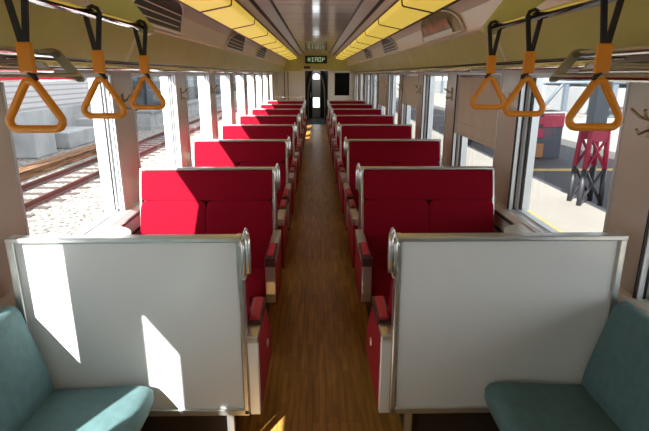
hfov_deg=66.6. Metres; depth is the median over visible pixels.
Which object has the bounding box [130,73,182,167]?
window
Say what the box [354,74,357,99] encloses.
window
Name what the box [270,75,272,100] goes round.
window
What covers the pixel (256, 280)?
seat cushion
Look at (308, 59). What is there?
destination sign
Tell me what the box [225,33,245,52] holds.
ceiling vent
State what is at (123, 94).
coat hook
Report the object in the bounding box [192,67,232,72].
luggage rack
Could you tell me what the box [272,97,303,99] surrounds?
rail
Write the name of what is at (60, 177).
sleeper
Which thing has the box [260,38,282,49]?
ceiling lamp
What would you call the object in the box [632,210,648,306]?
window
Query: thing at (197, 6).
ceiling lamp
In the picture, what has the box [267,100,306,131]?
seat
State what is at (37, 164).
girder
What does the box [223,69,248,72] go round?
luggage rack
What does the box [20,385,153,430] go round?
seat cushion
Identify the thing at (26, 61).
strap
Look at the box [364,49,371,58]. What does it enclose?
grille
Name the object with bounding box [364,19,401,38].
ceiling lamp
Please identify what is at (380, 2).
trim
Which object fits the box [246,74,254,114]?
window
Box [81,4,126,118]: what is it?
strap
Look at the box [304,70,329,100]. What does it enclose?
trim
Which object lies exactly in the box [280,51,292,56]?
ceiling lamp
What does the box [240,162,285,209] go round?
cushion
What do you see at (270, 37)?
ceiling lamp
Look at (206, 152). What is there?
seat
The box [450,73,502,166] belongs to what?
window
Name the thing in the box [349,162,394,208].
cushion
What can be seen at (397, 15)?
ceiling lamp
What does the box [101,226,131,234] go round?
table
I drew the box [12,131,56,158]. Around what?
concrete block
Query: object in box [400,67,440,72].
luggage rack
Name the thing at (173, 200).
seat
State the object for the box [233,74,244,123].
window
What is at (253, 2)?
trim
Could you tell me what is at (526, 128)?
window
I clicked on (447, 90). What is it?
coat hook
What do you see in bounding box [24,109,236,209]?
rail
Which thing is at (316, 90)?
door
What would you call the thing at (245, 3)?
trim
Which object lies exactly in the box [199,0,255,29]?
ceiling lamp
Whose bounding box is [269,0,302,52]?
trim
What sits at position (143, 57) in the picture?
strap
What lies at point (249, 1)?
roof
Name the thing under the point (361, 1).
trim
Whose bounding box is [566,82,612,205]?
column
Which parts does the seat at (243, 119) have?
seat frame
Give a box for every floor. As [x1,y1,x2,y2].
[236,124,402,430]
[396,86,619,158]
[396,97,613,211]
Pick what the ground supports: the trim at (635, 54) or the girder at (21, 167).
the girder at (21, 167)
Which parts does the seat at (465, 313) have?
panel, armrest, plate, grab handle, leg, white panel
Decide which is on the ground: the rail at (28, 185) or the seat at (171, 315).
the rail at (28, 185)
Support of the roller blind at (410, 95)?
attached to the window at (405, 109)
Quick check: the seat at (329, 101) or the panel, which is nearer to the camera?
the panel
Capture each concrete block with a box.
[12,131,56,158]
[54,126,95,148]
[76,117,93,125]
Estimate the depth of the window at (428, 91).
6.02 m
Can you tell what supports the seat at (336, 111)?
on the floor at (319, 378)
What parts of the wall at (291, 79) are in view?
panel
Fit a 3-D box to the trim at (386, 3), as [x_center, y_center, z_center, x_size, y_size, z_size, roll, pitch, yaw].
[0.501,-2.764,7.488,0.065,0.054,19.100,0,16,-1]
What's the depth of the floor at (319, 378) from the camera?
3.38 m
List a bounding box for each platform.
[135,88,247,129]
[361,97,605,231]
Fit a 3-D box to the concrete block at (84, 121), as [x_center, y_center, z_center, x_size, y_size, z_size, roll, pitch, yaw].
[-10.944,-4.339,24.055,1.300,0.900,2.000,0,16,-1]
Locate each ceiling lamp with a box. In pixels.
[174,0,230,12]
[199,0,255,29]
[231,18,267,38]
[249,30,276,44]
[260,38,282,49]
[270,44,286,52]
[276,48,290,54]
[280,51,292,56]
[340,51,352,56]
[342,48,356,54]
[345,44,362,52]
[350,38,371,49]
[356,31,383,45]
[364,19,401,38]
[377,0,434,29]
[403,0,459,12]
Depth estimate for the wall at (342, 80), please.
18.10 m
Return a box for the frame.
[543,81,626,105]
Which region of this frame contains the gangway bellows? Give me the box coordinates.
[305,71,327,120]
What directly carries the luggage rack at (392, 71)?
attached to the wall at (629, 206)
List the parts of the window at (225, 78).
sash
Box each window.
[0,72,125,234]
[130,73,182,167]
[185,73,212,162]
[214,74,231,138]
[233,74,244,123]
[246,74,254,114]
[255,74,261,108]
[263,74,267,103]
[334,72,350,96]
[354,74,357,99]
[364,74,369,103]
[370,74,376,108]
[378,74,386,114]
[387,74,399,123]
[401,74,418,138]
[420,73,447,162]
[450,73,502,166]
[507,72,630,231]
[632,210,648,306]
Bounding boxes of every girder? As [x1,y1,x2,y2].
[18,143,95,168]
[19,145,95,170]
[19,147,96,180]
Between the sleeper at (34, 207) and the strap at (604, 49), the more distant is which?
the sleeper at (34, 207)
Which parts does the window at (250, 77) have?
sash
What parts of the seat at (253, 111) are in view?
seat frame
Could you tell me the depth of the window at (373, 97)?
11.70 m
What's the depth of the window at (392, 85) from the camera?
8.86 m
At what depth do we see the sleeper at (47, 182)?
13.61 m
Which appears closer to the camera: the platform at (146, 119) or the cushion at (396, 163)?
the cushion at (396, 163)
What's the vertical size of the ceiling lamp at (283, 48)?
0.135 m
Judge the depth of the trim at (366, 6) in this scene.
6.17 m
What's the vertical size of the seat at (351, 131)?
1.112 m
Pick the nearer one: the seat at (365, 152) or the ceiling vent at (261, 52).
the seat at (365, 152)
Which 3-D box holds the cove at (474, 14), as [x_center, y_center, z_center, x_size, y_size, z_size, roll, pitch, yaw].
[0.851,-2.583,7.546,0.185,0.255,19.100,0,16,-1]
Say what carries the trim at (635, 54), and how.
attached to the wall at (629, 206)
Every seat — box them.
[0,306,153,430]
[4,228,271,430]
[139,163,287,315]
[193,137,294,230]
[221,122,299,192]
[239,114,301,169]
[251,107,303,153]
[260,103,305,142]
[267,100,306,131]
[326,100,365,133]
[327,103,372,142]
[329,107,381,153]
[331,113,393,169]
[335,122,411,192]
[339,136,440,248]
[347,163,493,316]
[366,227,628,430]
[484,301,648,430]
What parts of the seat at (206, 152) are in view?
seat frame, grab handle, armrest, panel, armrest, panel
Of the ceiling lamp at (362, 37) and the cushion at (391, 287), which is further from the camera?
the ceiling lamp at (362, 37)
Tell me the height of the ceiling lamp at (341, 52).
0.135 m
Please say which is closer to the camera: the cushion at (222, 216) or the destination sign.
the cushion at (222, 216)
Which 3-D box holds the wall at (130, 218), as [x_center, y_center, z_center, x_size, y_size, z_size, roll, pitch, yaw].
[-1.300,-0.506,6.438,0.190,0.800,15.900,0,16,-1]
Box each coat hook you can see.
[122,93,131,109]
[180,88,188,100]
[444,87,452,99]
[630,108,648,137]
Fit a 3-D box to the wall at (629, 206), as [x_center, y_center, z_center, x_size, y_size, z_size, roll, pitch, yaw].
[1.208,-1.414,7.886,0.060,1.850,19.100,0,16,-1]
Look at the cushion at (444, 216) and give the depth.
3.28 m
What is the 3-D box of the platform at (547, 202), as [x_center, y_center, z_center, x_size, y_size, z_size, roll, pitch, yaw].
[2.639,-3.165,19.944,2.680,0.900,80.000,0,16,-1]
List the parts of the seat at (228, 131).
seat frame, grab handle, panel, panel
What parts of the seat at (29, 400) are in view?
backrest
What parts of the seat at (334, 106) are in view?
seat frame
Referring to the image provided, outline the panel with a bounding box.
[420,9,464,42]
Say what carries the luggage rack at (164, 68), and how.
attached to the wall at (11, 214)
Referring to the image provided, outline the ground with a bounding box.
[17,98,248,234]
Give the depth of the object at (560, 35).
2.55 m
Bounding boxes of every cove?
[64,0,287,64]
[345,0,572,64]
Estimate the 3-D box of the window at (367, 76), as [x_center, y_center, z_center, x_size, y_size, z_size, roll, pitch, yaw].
[1.152,-3.143,12.644,0.145,0.915,1.130,0,16,-1]
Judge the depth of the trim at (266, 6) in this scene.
6.18 m
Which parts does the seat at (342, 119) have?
grab handle, seat frame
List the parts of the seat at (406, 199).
panel, armrest, grab handle, panel, armrest, seat frame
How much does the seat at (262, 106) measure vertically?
1.112 m
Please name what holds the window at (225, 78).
in the wall at (11, 214)
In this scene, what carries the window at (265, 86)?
in the wall at (11, 214)
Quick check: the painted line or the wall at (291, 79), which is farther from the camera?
the wall at (291, 79)
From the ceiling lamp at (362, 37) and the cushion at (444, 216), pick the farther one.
the ceiling lamp at (362, 37)
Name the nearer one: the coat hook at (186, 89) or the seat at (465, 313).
the seat at (465, 313)
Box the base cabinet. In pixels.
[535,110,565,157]
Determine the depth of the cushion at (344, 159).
6.11 m
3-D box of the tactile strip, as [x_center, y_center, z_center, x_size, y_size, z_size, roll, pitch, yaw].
[2.769,-3.603,19.821,0.220,0.008,80.000,0,16,-1]
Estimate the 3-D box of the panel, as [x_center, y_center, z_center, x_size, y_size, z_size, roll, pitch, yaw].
[0.911,-1.563,4.068,0.122,0.195,1.368,0,16,-1]
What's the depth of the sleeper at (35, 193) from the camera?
12.36 m
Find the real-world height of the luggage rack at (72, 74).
0.123 m
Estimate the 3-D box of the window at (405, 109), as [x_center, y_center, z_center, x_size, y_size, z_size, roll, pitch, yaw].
[1.250,-1.524,6.971,0.145,0.915,1.130,0,16,-1]
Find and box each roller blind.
[379,76,385,106]
[403,76,417,106]
[456,75,500,148]
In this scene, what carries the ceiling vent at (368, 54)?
attached to the cove at (474, 14)
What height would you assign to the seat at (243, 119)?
1.112 m
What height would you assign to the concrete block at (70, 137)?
0.650 m
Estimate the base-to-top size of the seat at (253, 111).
1.112 m
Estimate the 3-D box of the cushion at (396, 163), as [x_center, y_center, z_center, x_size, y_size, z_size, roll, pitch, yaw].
[0.888,-0.271,4.738,0.436,0.475,0.189,0,16,-1]
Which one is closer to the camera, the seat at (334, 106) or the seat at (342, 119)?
the seat at (342, 119)
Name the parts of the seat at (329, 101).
seat frame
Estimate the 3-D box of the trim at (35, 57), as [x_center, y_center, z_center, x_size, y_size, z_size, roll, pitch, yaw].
[-1.356,-2.258,7.601,0.150,0.020,19.100,0,16,-1]
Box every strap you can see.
[4,0,66,132]
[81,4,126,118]
[129,19,165,109]
[470,20,505,108]
[502,8,545,116]
[565,0,624,130]
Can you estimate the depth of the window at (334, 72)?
16.93 m
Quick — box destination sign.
[305,56,326,62]
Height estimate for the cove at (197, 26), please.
0.255 m
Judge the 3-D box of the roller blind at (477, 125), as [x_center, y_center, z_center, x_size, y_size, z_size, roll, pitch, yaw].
[1.259,-0.884,4.080,0.025,0.530,1.076,0,16,-1]
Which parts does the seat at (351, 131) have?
panel, panel, grab handle, seat frame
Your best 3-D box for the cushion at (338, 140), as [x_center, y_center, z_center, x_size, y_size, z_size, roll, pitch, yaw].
[0.407,-1.078,7.567,0.436,0.475,0.189,0,16,-1]
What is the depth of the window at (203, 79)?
5.99 m
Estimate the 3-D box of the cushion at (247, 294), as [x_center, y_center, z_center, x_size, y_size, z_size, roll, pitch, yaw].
[-0.545,0.462,2.171,0.436,0.475,0.189,0,16,-1]
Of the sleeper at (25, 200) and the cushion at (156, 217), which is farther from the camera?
the sleeper at (25, 200)
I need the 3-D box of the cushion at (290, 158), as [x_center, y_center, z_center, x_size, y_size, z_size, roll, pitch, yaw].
[-0.613,-0.669,6.133,0.436,0.475,0.189,0,16,-1]
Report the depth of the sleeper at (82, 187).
13.01 m
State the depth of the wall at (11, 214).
3.29 m
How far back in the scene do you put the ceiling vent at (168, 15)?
3.20 m
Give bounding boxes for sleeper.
[23,192,78,194]
[24,199,65,201]
[30,186,90,188]
[30,206,51,208]
[40,176,99,178]
[42,181,100,183]
[64,168,98,169]
[67,172,92,173]
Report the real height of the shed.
10.200 m
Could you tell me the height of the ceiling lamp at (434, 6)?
0.135 m
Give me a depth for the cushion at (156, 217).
3.25 m
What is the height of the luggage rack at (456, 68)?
0.052 m
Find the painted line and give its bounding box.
[533,168,612,170]
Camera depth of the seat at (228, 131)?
6.11 m
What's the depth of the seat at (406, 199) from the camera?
3.29 m
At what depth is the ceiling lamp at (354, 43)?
8.67 m
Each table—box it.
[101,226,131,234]
[503,224,532,232]
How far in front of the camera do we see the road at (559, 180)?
11.06 m
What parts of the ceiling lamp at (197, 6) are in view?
edge rail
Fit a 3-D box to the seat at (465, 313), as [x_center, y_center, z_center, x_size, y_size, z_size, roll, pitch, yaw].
[0.691,0.488,2.385,0.963,1.112,0.752,0,16,-1]
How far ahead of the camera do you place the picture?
4.07 m
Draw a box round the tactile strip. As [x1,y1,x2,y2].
[412,136,561,231]
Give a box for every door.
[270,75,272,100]
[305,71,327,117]
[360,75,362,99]
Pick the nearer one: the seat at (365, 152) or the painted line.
the seat at (365, 152)
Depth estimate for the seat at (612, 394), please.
1.87 m
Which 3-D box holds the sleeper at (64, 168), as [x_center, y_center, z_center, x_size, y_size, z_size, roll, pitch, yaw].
[-7.247,-1.454,15.644,2.000,0.068,0.220,0,16,-1]
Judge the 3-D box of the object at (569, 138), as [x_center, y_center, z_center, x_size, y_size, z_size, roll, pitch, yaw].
[33.026,-7.411,34.856,52.800,0.880,110.000,0,16,-1]
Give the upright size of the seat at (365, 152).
1.112 m
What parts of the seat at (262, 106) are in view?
seat frame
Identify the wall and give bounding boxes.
[0,56,278,298]
[0,163,192,308]
[15,103,91,126]
[278,52,353,99]
[307,73,349,123]
[354,55,648,294]
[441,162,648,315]
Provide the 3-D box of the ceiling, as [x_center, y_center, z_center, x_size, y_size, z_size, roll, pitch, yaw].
[-0.121,-2.871,7.447,0.860,0.046,19.100,0,16,-1]
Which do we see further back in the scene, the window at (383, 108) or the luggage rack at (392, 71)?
the window at (383, 108)
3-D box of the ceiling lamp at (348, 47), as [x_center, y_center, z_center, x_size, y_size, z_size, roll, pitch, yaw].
[0.615,-3.450,10.183,0.285,0.135,1.495,0,16,-1]
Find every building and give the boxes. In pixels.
[4,78,88,110]
[435,76,626,117]
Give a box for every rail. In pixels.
[19,0,153,34]
[21,100,247,190]
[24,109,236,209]
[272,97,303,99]
[481,0,620,35]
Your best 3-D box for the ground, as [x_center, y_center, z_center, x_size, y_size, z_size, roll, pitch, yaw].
[-31.382,-5.227,29.170,58.200,0.200,120.000,0,16,-1]
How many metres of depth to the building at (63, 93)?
23.78 m
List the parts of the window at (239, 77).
sash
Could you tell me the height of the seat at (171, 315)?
1.112 m
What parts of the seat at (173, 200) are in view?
seat frame, armrest, grab handle, panel, armrest, panel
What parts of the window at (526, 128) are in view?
sash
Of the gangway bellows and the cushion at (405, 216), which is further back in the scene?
the gangway bellows
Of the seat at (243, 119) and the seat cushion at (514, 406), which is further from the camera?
the seat at (243, 119)
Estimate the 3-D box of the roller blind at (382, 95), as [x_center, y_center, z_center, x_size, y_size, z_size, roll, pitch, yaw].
[1.159,-2.465,9.764,0.018,0.580,1.076,0,16,-1]
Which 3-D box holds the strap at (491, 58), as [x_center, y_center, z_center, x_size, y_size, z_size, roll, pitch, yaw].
[0.637,-0.574,1.891,0.138,0.329,0.019,0,16,-1]
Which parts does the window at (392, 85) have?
sash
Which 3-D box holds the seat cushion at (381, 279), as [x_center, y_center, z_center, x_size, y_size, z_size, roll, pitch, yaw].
[0.714,0.456,3.122,0.867,0.140,0.500,0,16,-1]
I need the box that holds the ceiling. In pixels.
[273,0,360,52]
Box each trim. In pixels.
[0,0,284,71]
[35,57,271,71]
[238,0,298,55]
[249,0,298,54]
[254,0,302,54]
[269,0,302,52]
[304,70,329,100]
[329,0,363,52]
[330,0,378,54]
[333,0,384,54]
[334,0,395,55]
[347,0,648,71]
[361,54,648,71]
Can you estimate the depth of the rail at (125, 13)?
1.73 m
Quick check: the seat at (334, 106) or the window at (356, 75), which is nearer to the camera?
the seat at (334, 106)
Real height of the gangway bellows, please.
1.928 m
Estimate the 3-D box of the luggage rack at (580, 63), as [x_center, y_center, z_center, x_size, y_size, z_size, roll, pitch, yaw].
[1.137,-0.794,2.631,0.275,0.052,1.473,0,16,-1]
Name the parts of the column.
leg, leg, leg, leg, leg, leg, leg, leg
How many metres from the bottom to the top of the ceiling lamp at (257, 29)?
0.135 m
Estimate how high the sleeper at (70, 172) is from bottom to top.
0.068 m
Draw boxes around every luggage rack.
[0,46,84,81]
[0,56,161,70]
[138,64,207,71]
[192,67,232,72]
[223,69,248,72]
[384,69,410,72]
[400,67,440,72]
[425,65,485,71]
[471,57,648,70]
[548,45,648,82]
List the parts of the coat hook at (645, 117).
plate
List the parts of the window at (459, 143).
sash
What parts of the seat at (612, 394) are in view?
backrest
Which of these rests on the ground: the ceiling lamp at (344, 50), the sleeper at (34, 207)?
the sleeper at (34, 207)
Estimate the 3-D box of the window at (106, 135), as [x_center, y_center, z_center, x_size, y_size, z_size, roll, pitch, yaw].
[-1.397,-0.298,2.673,0.135,0.915,1.130,0,16,-1]
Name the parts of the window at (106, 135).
sash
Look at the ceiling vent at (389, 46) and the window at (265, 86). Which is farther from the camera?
the window at (265, 86)
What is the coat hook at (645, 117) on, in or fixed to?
attached to the wall at (629, 206)
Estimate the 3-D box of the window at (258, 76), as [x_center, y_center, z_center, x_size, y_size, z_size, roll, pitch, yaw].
[-1.543,-2.726,11.182,0.135,0.915,1.130,0,16,-1]
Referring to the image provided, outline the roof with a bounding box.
[249,1,378,47]
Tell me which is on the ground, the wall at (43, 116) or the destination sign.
the wall at (43, 116)
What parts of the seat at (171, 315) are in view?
leg, grab handle, armrest, plate, panel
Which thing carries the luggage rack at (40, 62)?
attached to the wall at (11, 214)
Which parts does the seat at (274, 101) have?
seat frame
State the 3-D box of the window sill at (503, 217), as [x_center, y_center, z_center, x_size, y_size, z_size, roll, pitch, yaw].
[1.110,-0.517,6.476,0.190,0.800,15.900,0,16,-1]
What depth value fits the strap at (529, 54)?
1.56 m
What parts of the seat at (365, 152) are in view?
panel, armrest, panel, grab handle, armrest, seat frame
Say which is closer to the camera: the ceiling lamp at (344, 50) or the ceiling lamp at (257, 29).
the ceiling lamp at (257, 29)
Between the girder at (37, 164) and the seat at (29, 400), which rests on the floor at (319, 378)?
the seat at (29, 400)
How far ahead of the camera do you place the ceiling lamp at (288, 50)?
11.53 m
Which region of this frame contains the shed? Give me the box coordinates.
[132,76,246,117]
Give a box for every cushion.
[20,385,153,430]
[140,201,206,234]
[194,163,239,166]
[206,200,272,268]
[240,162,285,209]
[245,279,249,318]
[246,268,266,307]
[288,143,292,169]
[337,136,339,149]
[342,142,346,170]
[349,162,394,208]
[364,200,428,267]
[371,267,391,305]
[388,278,392,318]
[395,162,439,165]
[428,200,493,232]
[484,382,620,430]
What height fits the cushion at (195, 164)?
0.475 m
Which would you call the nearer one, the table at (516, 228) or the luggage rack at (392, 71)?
the table at (516, 228)
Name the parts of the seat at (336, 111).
seat frame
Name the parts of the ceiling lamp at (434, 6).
edge rail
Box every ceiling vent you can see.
[132,0,183,33]
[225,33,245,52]
[256,47,266,58]
[363,48,372,59]
[381,37,397,53]
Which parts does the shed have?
wall rail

